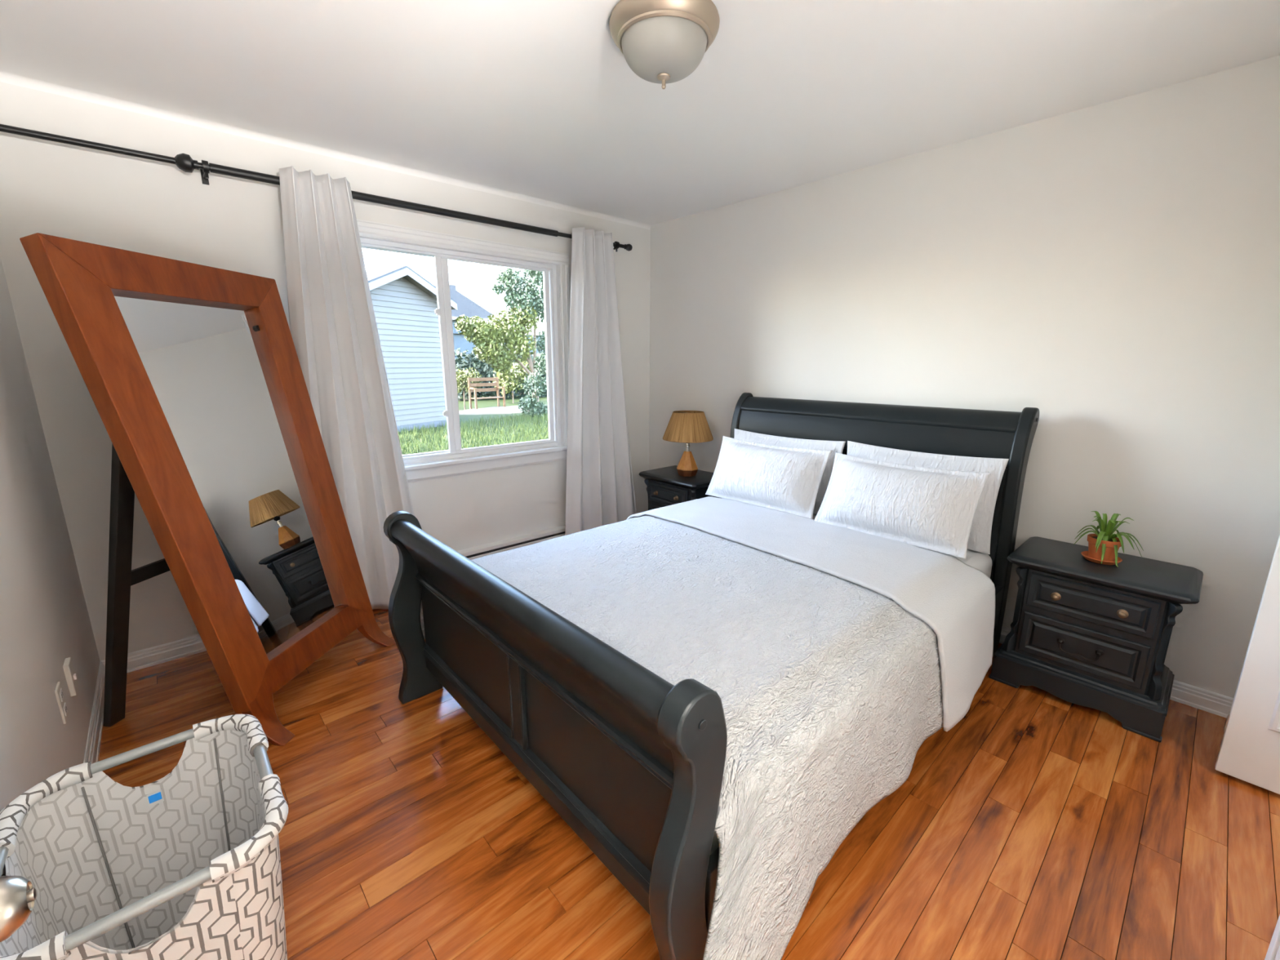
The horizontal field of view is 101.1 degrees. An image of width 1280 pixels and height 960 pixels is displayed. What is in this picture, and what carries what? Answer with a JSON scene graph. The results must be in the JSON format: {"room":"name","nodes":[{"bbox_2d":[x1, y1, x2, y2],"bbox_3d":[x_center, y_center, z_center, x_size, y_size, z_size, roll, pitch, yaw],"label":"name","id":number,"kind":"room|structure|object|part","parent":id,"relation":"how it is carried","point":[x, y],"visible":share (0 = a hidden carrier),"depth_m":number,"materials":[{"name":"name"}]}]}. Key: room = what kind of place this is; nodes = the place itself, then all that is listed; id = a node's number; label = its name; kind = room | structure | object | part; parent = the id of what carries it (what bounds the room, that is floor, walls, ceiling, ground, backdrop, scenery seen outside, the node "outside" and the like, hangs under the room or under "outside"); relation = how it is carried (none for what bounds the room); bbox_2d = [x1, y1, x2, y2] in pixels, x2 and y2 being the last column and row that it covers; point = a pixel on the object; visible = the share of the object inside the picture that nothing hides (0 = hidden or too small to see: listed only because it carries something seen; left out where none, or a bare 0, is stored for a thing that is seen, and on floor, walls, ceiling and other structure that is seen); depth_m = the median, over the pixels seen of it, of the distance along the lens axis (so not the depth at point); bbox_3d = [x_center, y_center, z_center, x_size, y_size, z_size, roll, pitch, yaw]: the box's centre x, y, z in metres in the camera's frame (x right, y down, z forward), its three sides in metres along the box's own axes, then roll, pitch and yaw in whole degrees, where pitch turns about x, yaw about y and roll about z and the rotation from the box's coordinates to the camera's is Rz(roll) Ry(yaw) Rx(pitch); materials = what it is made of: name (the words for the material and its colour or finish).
{"room":"bedroom","nodes":[
{"label":"bedroom","id":0,"kind":"room"},
{"bbox_2d":[0,257,100,811],"bbox_3d":[-1.312,-0.002,0.852,0.100,2.440,3.460,-11,17,-41],"label":"wall","id":1,"kind":"structure","parent":0,"point":[45,621],"depth_m":1.66,"materials":[{"name":"paint"}]},
{"bbox_2d":[0,875,37,942],"bbox_3d":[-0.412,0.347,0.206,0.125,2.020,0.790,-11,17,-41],"label":"door knob","id":2,"kind":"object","parent":1,"relation":"in","point":[18,895],"depth_m":0.50,"materials":[{"name":"silver metal"}]},
{"bbox_2d":[54,681,68,724],"bbox_3d":[-1.811,0.698,1.652,0.008,0.115,0.070,-11,17,-41],"label":"outlet plate","id":3,"kind":"object","parent":1,"relation":"attached to","point":[64,711],"visible":1,"depth_m":1.64,"materials":[{"name":"beige plastic"}]},
{"bbox_2d":[59,688,63,701],"bbox_3d":[-1.809,0.672,1.648,0.002,0.030,0.036,-11,17,-41],"label":"socket","id":4,"kind":"object","parent":3,"relation":"attached to","point":[61,695],"depth_m":1.64,"materials":[{"name":"white paint"}]},
{"bbox_2d":[63,702,67,715],"bbox_3d":[-1.809,0.722,1.659,0.002,0.030,0.036,-11,17,-41],"label":"socket","id":5,"kind":"object","parent":3,"relation":"attached to","point":[65,710],"depth_m":1.66,"materials":[{"name":"white paint"}]},
{"bbox_2d":[62,657,78,696],"bbox_3d":[-1.938,0.670,1.798,0.020,0.115,0.070,-11,17,-41],"label":"phone jack","id":6,"kind":"object","parent":1,"relation":"attached to","point":[70,675],"visible":1,"depth_m":1.78,"materials":[{"name":"beige plastic"}]},
{"bbox_2d":[83,660,105,764],"bbox_3d":[-1.314,1.128,1.193,0.016,0.086,3.330,-11,17,-41],"label":"baseboard","id":7,"kind":"structure","parent":1,"relation":"attached to","point":[95,727],"depth_m":2.02,"materials":[{"name":"white paint"}]},
{"bbox_2d":[0,71,652,660],"bbox_3d":[-1.202,-0.549,3.303,3.640,2.440,0.168,-11,17,-41],"label":"wall","id":8,"kind":"structure","parent":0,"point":[131,203],"depth_m":2.38,"materials":[{"name":"paint"}]},
{"bbox_2d":[101,635,206,672],"bbox_3d":[-1.934,0.762,2.828,1.350,0.086,0.016,-11,17,-41],"label":"baseboard","id":9,"kind":"structure","parent":8,"relation":"attached to","point":[142,659],"depth_m":2.52,"materials":[{"name":"white paint"}]},
{"bbox_2d":[0,124,632,252],"bbox_3d":[-1.236,-1.486,2.895,3.117,0.086,0.128,-11,17,-41],"label":"curtain rod","id":10,"kind":"object","parent":8,"relation":"attached to","point":[184,162],"visible":0.98,"depth_m":2.35,"materials":[{"name":"black metal"}]},
{"bbox_2d":[279,165,414,609],"bbox_3d":[-1.516,-0.357,2.791,0.644,2.263,0.139,-11,17,-41],"label":"curtain","id":11,"kind":"object","parent":10,"relation":"hanging from","point":[333,326],"visible":0.75,"depth_m":2.70,"materials":[{"name":"white fabric"}]},
{"bbox_2d":[564,226,636,535],"bbox_3d":[-0.269,-0.602,3.893,0.736,2.263,0.146,-11,17,-41],"label":"curtain","id":12,"kind":"object","parent":10,"relation":"hanging from","point":[600,491],"visible":0.9,"depth_m":3.81,"materials":[{"name":"white fabric"}]},
{"bbox_2d":[356,219,570,482],"bbox_3d":[-1.145,-0.751,3.300,1.650,1.435,0.175,-11,17,-41],"label":"window","id":13,"kind":"structure","parent":8,"relation":"attached to","point":[554,265],"depth_m":3.38,"materials":[{"name":"white plastic"}]},
{"bbox_3d":[-1.464,-0.720,3.091,0.695,1.220,0.028,-11,17,-41],"label":"sash","id":14,"kind":"part","parent":13,"relation":"part of","materials":[{"name":"white plastic"}]},
{"bbox_3d":[-1.105,-1.405,3.109,1.650,0.075,0.022,-11,17,-41],"label":"head casing","id":15,"kind":"part","parent":13,"relation":"part of","materials":[{"name":"white paint"}]},
{"bbox_3d":[-1.112,-0.129,3.401,1.600,0.024,0.076,-11,17,-41],"label":"sill","id":16,"kind":"part","parent":13,"relation":"part of","materials":[{"name":"white paint"}]},
{"bbox_3d":[-0.930,-0.814,3.516,0.790,1.220,0.026,-11,17,-41],"label":"sash","id":17,"kind":"part","parent":13,"relation":"part of","materials":[{"name":"white plastic"}]},
{"bbox_3d":[-0.522,-0.859,3.774,0.075,1.280,0.022,-11,17,-41],"label":"casing","id":18,"kind":"part","parent":13,"relation":"part of","materials":[{"name":"white paint"}]},
{"bbox_2d":[457,524,565,559],"bbox_3d":[-0.972,0.511,3.633,1.165,0.170,0.066,-11,17,-41],"label":"baseboard heater","id":19,"kind":"object","parent":8,"relation":"attached to","point":[480,551],"visible":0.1,"depth_m":3.68,"materials":[{"name":"white metal"}]},
{"bbox_2d":[0,0,1279,225],"bbox_3d":[0.349,-1.327,0.923,4.240,0.120,5.440,-11,17,-41],"label":"ceiling","id":20,"kind":"structure","parent":0,"point":[539,99],"depth_m":1.94,"materials":[{"name":"paint"}]},
{"bbox_2d":[608,0,719,88],"bbox_3d":[0.076,-1.337,1.660,0.342,0.184,0.342,-11,17,-41],"label":"ceiling light","id":21,"kind":"object","parent":20,"relation":"attached to","point":[662,42],"visible":1,"depth_m":1.57,"materials":[{"name":"beige glass"}]},
{"bbox_2d":[98,608,1279,959],"bbox_3d":[0.346,1.171,1.482,4.240,0.120,5.440,-11,17,-41],"label":"floor","id":22,"kind":"structure","parent":0,"point":[1037,825],"depth_m":1.60,"materials":[{"name":"brown wood"}]},
{"bbox_2d":[0,714,288,959],"bbox_3d":[-0.903,0.893,1.023,0.396,0.613,0.479,-11,17,-41],"label":"laundry basket","id":23,"kind":"object","parent":22,"relation":"on","point":[184,864],"visible":0.99,"depth_m":1.05,"materials":[{"name":"fabric"}]},
{"bbox_3d":[-1.093,0.882,1.105,0.050,0.545,0.004,5,13,20],"label":"seam cord","id":24,"kind":"part","parent":23,"relation":"part of","materials":[{"name":"grey fabric"}]},
{"bbox_3d":[-0.957,0.855,1.227,0.004,0.545,0.052,-2,13,-11],"label":"seam cord","id":25,"kind":"part","parent":23,"relation":"part of","materials":[{"name":"grey fabric"}]},
{"bbox_2d":[19,232,395,746],"bbox_3d":[-1.686,0.037,2.193,0.792,1.779,0.907,1,13,6],"label":"floor mirror","id":26,"kind":"object","parent":22,"relation":"on","point":[192,373],"visible":0.94,"depth_m":2.02,"materials":[{"name":"brown wood"}]},
{"bbox_3d":[-1.926,0.379,1.950,0.383,1.217,0.057,2,13,7],"label":"easel leg","id":27,"kind":"part","parent":26,"relation":"part of","materials":[{"name":"black wood"}]},
{"bbox_3d":[-1.760,-0.760,2.023,0.096,0.151,0.905,1,13,6],"label":"rail","id":28,"kind":"part","parent":26,"relation":"part of","materials":[{"name":"wood"}]},
{"bbox_3d":[-1.448,0.723,2.320,0.093,0.134,0.764,1,13,6],"label":"rail","id":29,"kind":"part","parent":26,"relation":"part of","materials":[{"name":"wood"}]},
{"bbox_2d":[639,465,719,510],"bbox_3d":[0.322,0.244,3.989,0.405,0.596,0.582,-11,17,-41],"label":"nightstand","id":30,"kind":"object","parent":22,"relation":"on","point":[665,487],"visible":0.42,"depth_m":3.83,"materials":[{"name":"paint"}]},
{"bbox_3d":[0.200,0.303,3.889,0.021,0.180,0.400,-11,17,-41],"label":"drawer","id":31,"kind":"part","parent":30,"relation":"part of","materials":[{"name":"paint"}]},
{"bbox_3d":[0.200,0.111,3.846,0.021,0.147,0.400,-11,17,-41],"label":"drawer","id":32,"kind":"part","parent":30,"relation":"part of","materials":[{"name":"paint"}]},
{"bbox_2d":[662,410,713,476],"bbox_3d":[0.347,-0.264,3.835,0.367,0.463,0.367,-11,17,-41],"label":"table lamp","id":33,"kind":"object","parent":30,"relation":"on","point":[688,427],"visible":1,"depth_m":3.70,"materials":[{"name":"brown fabric"}]},
{"bbox_3d":[0.348,-0.393,3.806,0.366,0.192,0.366,-11,17,-41],"label":"lamp shade","id":34,"kind":"part","parent":33,"relation":"part of","materials":[{"name":"brown fabric"}]},
{"bbox_2d":[383,392,1039,959],"bbox_3d":[0.393,0.302,2.325,2.398,1.208,1.642,-11,17,-41],"label":"sleigh bed","id":35,"kind":"object","parent":22,"relation":"on","point":[632,760],"visible":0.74,"depth_m":1.48,"materials":[{"name":"paint"}]},
{"bbox_3d":[-0.952,0.527,2.200,0.176,0.820,0.058,-11,17,-41],"label":"footboard post","id":36,"kind":"part","parent":35,"relation":"part of","materials":[{"name":"paint"}]},
{"bbox_3d":[-0.406,0.840,1.695,0.022,0.041,1.533,-11,17,-41],"label":"moulding","id":37,"kind":"part","parent":35,"relation":"part of","materials":[{"name":"paint"}]},
{"bbox_3d":[-0.396,0.890,1.715,0.034,0.075,1.533,-11,17,-41],"label":"rail","id":38,"kind":"part","parent":35,"relation":"part of","materials":[{"name":"paint"}]},
{"bbox_3d":[-0.406,0.524,1.623,0.023,0.040,1.533,-11,17,-41],"label":"moulding","id":39,"kind":"part","parent":35,"relation":"part of","materials":[{"name":"paint"}]},
{"bbox_3d":[-0.391,0.677,1.672,0.022,0.360,1.533,-11,17,-41],"label":"panel","id":40,"kind":"part","parent":35,"relation":"part of","materials":[{"name":"paint"}]},
{"bbox_3d":[0.100,0.781,1.070,0.176,0.820,0.058,-11,17,-41],"label":"footboard post","id":41,"kind":"part","parent":35,"relation":"part of","materials":[{"name":"paint"}]},
{"bbox_3d":[0.682,0.012,3.624,0.180,1.208,0.054,-11,17,-41],"label":"headboard post","id":42,"kind":"part","parent":35,"relation":"part of","materials":[{"name":"paint"}]},
{"bbox_2d":[710,513,992,854],"bbox_3d":[0.390,0.516,2.361,2.034,0.330,1.525,-11,17,-41],"label":"mattress","id":43,"kind":"object","parent":35,"relation":"on","point":[982,562],"visible":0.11,"depth_m":2.36,"materials":[{"name":"white fabric"}]},
{"bbox_2d":[420,496,995,959],"bbox_3d":[0.213,0.560,2.170,1.877,0.462,1.858,-11,17,-41],"label":"duvet","id":44,"kind":"object","parent":43,"relation":"on","point":[831,654],"visible":0.91,"depth_m":1.67,"materials":[{"name":"white fabric"}]},
{"bbox_2d":[705,435,832,518],"bbox_3d":[0.699,-0.031,3.014,0.225,0.352,0.730,-11,17,-41],"label":"pillow","id":45,"kind":"object","parent":44,"relation":"on","point":[787,479],"visible":1,"depth_m":2.90,"materials":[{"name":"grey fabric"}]},
{"bbox_2d":[813,452,990,559],"bbox_3d":[1.182,0.096,2.468,0.230,0.344,0.700,-11,17,-41],"label":"pillow","id":46,"kind":"object","parent":44,"relation":"on","point":[931,508],"visible":1,"depth_m":2.36,"materials":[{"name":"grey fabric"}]},
{"bbox_2d":[733,428,845,514],"bbox_3d":[0.838,-0.059,3.173,0.142,0.426,0.758,-10,16,-39],"label":"pillow","id":47,"kind":"object","parent":43,"relation":"on","point":[837,446],"visible":0.16,"depth_m":3.01,"materials":[{"name":"grey fabric"}]},
{"bbox_2d":[847,440,1008,554],"bbox_3d":[1.348,0.062,2.619,0.146,0.431,0.748,-10,16,-38],"label":"pillow","id":48,"kind":"object","parent":43,"relation":"on","point":[980,536],"visible":0.27,"depth_m":2.42,"materials":[{"name":"grey fabric"}]},
{"bbox_3d":[0.943,0.753,1.843,2.180,0.200,0.028,-11,17,-41],"label":"rail","id":49,"kind":"part","parent":35,"relation":"part of","materials":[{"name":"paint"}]},
{"bbox_3d":[1.177,-0.269,2.934,0.055,0.158,1.521,-11,17,-41],"label":"headboard panel","id":50,"kind":"part","parent":35,"relation":"part of","materials":[{"name":"paint"}]},
{"bbox_3d":[1.161,-0.185,2.938,0.036,0.030,1.521,-11,17,-41],"label":"headboard moulding","id":51,"kind":"part","parent":35,"relation":"part of","materials":[{"name":"paint"}]},
{"bbox_3d":[1.166,0.159,3.021,0.020,0.685,1.521,-11,17,-41],"label":"headboard panel","id":52,"kind":"part","parent":35,"relation":"part of","materials":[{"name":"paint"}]},
{"bbox_3d":[1.739,0.267,2.489,0.180,1.208,0.056,-11,17,-41],"label":"headboard post","id":53,"kind":"part","parent":35,"relation":"part of","materials":[{"name":"paint"}]},
{"bbox_2d":[988,536,1203,742],"bbox_3d":[1.927,0.631,2.264,0.405,0.596,0.582,-11,17,-41],"label":"nightstand","id":54,"kind":"object","parent":22,"relation":"on","point":[1085,633],"visible":1,"depth_m":2.12,"materials":[{"name":"paint"}]},
{"bbox_3d":[1.718,0.485,2.181,0.028,0.034,0.034,-11,17,-41],"label":"knob","id":55,"kind":"part","parent":54,"relation":"part of","materials":[{"name":"gold metal"}]},
{"bbox_3d":[1.788,0.695,2.149,0.029,0.052,0.150,-11,17,-41],"label":"bail pull","id":56,"kind":"part","parent":54,"relation":"part of","materials":[{"name":"black metal"}]},
{"bbox_3d":[1.930,0.797,2.304,0.391,0.045,0.562,-11,17,-41],"label":"plinth moulding","id":57,"kind":"part","parent":54,"relation":"part of","materials":[{"name":"paint"}]},
{"bbox_3d":[1.806,0.690,2.164,0.021,0.180,0.400,-11,17,-41],"label":"drawer","id":58,"kind":"part","parent":54,"relation":"part of","materials":[{"name":"paint"}]},
{"bbox_3d":[1.806,0.498,2.121,0.021,0.147,0.400,-11,17,-41],"label":"drawer","id":59,"kind":"part","parent":54,"relation":"part of","materials":[{"name":"paint"}]},
{"bbox_2d":[1074,511,1143,567],"bbox_3d":[1.923,0.242,2.181,0.175,0.201,0.211,-3,13,-13],"label":"potted plant","id":60,"kind":"object","parent":54,"relation":"on","point":[1104,546],"visible":1,"depth_m":2.16,"materials":[{"name":"green plant"}]},
{"bbox_3d":[1.933,0.285,2.200,0.112,0.094,0.112,-11,17,-41],"label":"pot","id":61,"kind":"part","parent":60,"relation":"part of","materials":[{"name":"ceramic"}]},
{"bbox_3d":[1.858,0.519,2.031,0.028,0.034,0.034,-11,17,-41],"label":"knob","id":62,"kind":"part","parent":54,"relation":"part of","materials":[{"name":"gold metal"}]},
{"bbox_2d":[648,55,1279,697],"bbox_3d":[1.643,-0.431,2.786,0.140,2.440,4.500,-11,17,-41],"label":"wall","id":63,"kind":"structure","parent":0,"point":[1110,270],"depth_m":2.33,"materials":[{"name":"paint"}]},
{"bbox_2d":[999,626,1233,718],"bbox_3d":[1.349,0.673,3.244,0.016,0.086,3.800,-11,17,-41],"label":"baseboard","id":64,"kind":"structure","parent":63,"relation":"attached to","point":[1188,695],"depth_m":2.19,"materials":[{"name":"white paint"}]},
{"bbox_3d":[1.980,0.063,0.580,2.400,2.440,0.700,-11,17,-41],"label":"wall","id":65,"kind":"structure","parent":0,"visible":0},
{"bbox_2d":[1214,534,1279,794],"bbox_3d":[2.157,0.058,1.505,0.073,2.010,0.380,-11,17,-41],"label":"door","id":66,"kind":"structure","parent":65,"relation":"in","point":[1249,752],"depth_m":1.74,"materials":[{"name":"white paint"}]},
{"bbox_3d":[2.132,0.520,1.586,0.008,0.650,0.205,-11,17,-41],"label":"raised panel","id":67,"kind":"part","parent":66,"relation":"part of","materials":[{"name":"white paint"}]},
{"bbox_2d":[1264,914,1279,959],"bbox_3d":[1.215,0.249,0.649,0.073,2.010,0.360,-11,17,-41],"label":"door","id":68,"kind":"structure","parent":65,"relation":"in","point":[1273,950],"depth_m":0.91,"materials":[{"name":"white paint"}]},
{"label":"outside","id":69,"kind":"structure","parent":0,"visible":0},
{"bbox_2d":[397,392,548,454],"bbox_3d":[-20.138,-4.182,26.416,80.000,0.001,59.860,-11,17,-41],"label":"ground","id":70,"kind":"structure","parent":69,"point":[482,403],"depth_m":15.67,"materials":[{"name":"plant"}]},
{"bbox_2d":[365,265,457,431],"bbox_3d":[-7.557,-3.378,13.901,4.500,3.960,3.060,6,14,25],"label":"garden shed","id":71,"kind":"object","parent":70,"relation":"on","point":[404,303],"visible":0.41,"depth_m":13.13,"materials":[{"name":"grey"}]},
{"bbox_2d":[455,367,482,409],"bbox_3d":[-6.383,-3.341,19.232,1.403,1.525,0.939,-11,17,-41],"label":"bush","id":72,"kind":"object","parent":70,"relation":"on","point":[460,380],"visible":0.66,"depth_m":19.07,"materials":[{"name":"green plant"}]},
{"bbox_3d":[-6.423,-3.094,19.240,0.060,1.040,0.072,-11,17,-41],"label":"stem","id":73,"kind":"part","parent":72,"relation":"part of","materials":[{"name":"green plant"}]},
{"bbox_2d":[434,284,545,394],"bbox_3d":[-10.261,-8.101,31.102,16.158,5.626,7.900,-11,17,-41],"label":"house","id":74,"kind":"structure","parent":70,"relation":"on","point":[465,306],"depth_m":27.18,"materials":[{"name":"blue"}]},
{"bbox_2d":[458,405,523,414],"bbox_3d":[-4.492,-2.654,19.412,5.200,0.110,2.690,-11,17,-41],"label":"paved patio","id":75,"kind":"structure","parent":70,"relation":"on","point":[510,409],"depth_m":18.14,"materials":[{"name":"concrete"}]},
{"bbox_2d":[467,377,506,408],"bbox_3d":[-5.548,-3.127,19.113,1.159,1.160,0.530,-11,17,-41],"label":"bench","id":76,"kind":"object","parent":75,"relation":"on","point":[475,390],"visible":0.86,"depth_m":19.16,"materials":[{"name":"brown wood"}]},
{"bbox_3d":[-6.106,-3.083,18.915,0.060,1.160,0.080,-11,17,-41],"label":"leg","id":77,"kind":"part","parent":76,"relation":"part of","materials":[{"name":"brown wood"}]},
{"bbox_3d":[-5.804,-2.844,18.627,0.060,0.820,0.080,-11,17,-41],"label":"leg","id":78,"kind":"part","parent":76,"relation":"part of","materials":[{"name":"brown wood"}]},
{"bbox_3d":[-5.292,-3.243,19.636,0.060,1.160,0.080,-11,17,-41],"label":"leg","id":79,"kind":"part","parent":76,"relation":"part of","materials":[{"name":"brown wood"}]},
{"bbox_3d":[-4.990,-3.004,19.348,0.060,0.820,0.080,-11,17,-41],"label":"leg","id":80,"kind":"part","parent":76,"relation":"part of","materials":[{"name":"brown wood"}]},
{"bbox_2d":[453,267,546,403],"bbox_3d":[-3.879,-4.815,17.055,4.315,5.365,1.252,-12,17,-43],"label":"apple tree","id":81,"kind":"object","parent":70,"relation":"on","point":[490,338],"visible":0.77,"depth_m":16.62,"materials":[{"name":"green plant"}]},
{"bbox_2d":[454,347,546,400],"bbox_3d":[-6.136,-5.006,25.344,7.228,2.567,1.759,-11,17,-41],"label":"hedge","id":82,"kind":"object","parent":70,"relation":"on","point":[470,360],"visible":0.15,"depth_m":23.91,"materials":[{"name":"green plant"}]},
{"bbox_3d":[-6.230,-4.101,25.438,5.186,0.386,0.100,-11,17,-41],"label":"stem","id":83,"kind":"part","parent":82,"relation":"part of","materials":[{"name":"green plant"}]},
{"bbox_2d":[492,360,530,403],"bbox_3d":[-5.340,-4.157,22.131,1.797,1.855,1.236,-11,17,-41],"label":"bush","id":84,"kind":"object","parent":70,"relation":"on","point":[520,372],"visible":0.77,"depth_m":21.90,"materials":[{"name":"green plant"}]},
{"bbox_2d":[518,352,547,416],"bbox_3d":[-3.265,-2.928,16.707,1.321,2.169,0.790,-11,17,-41],"label":"bush","id":85,"kind":"object","parent":70,"relation":"on","point":[538,407],"visible":0.8,"depth_m":16.57,"materials":[{"name":"green plant"}]}
]}

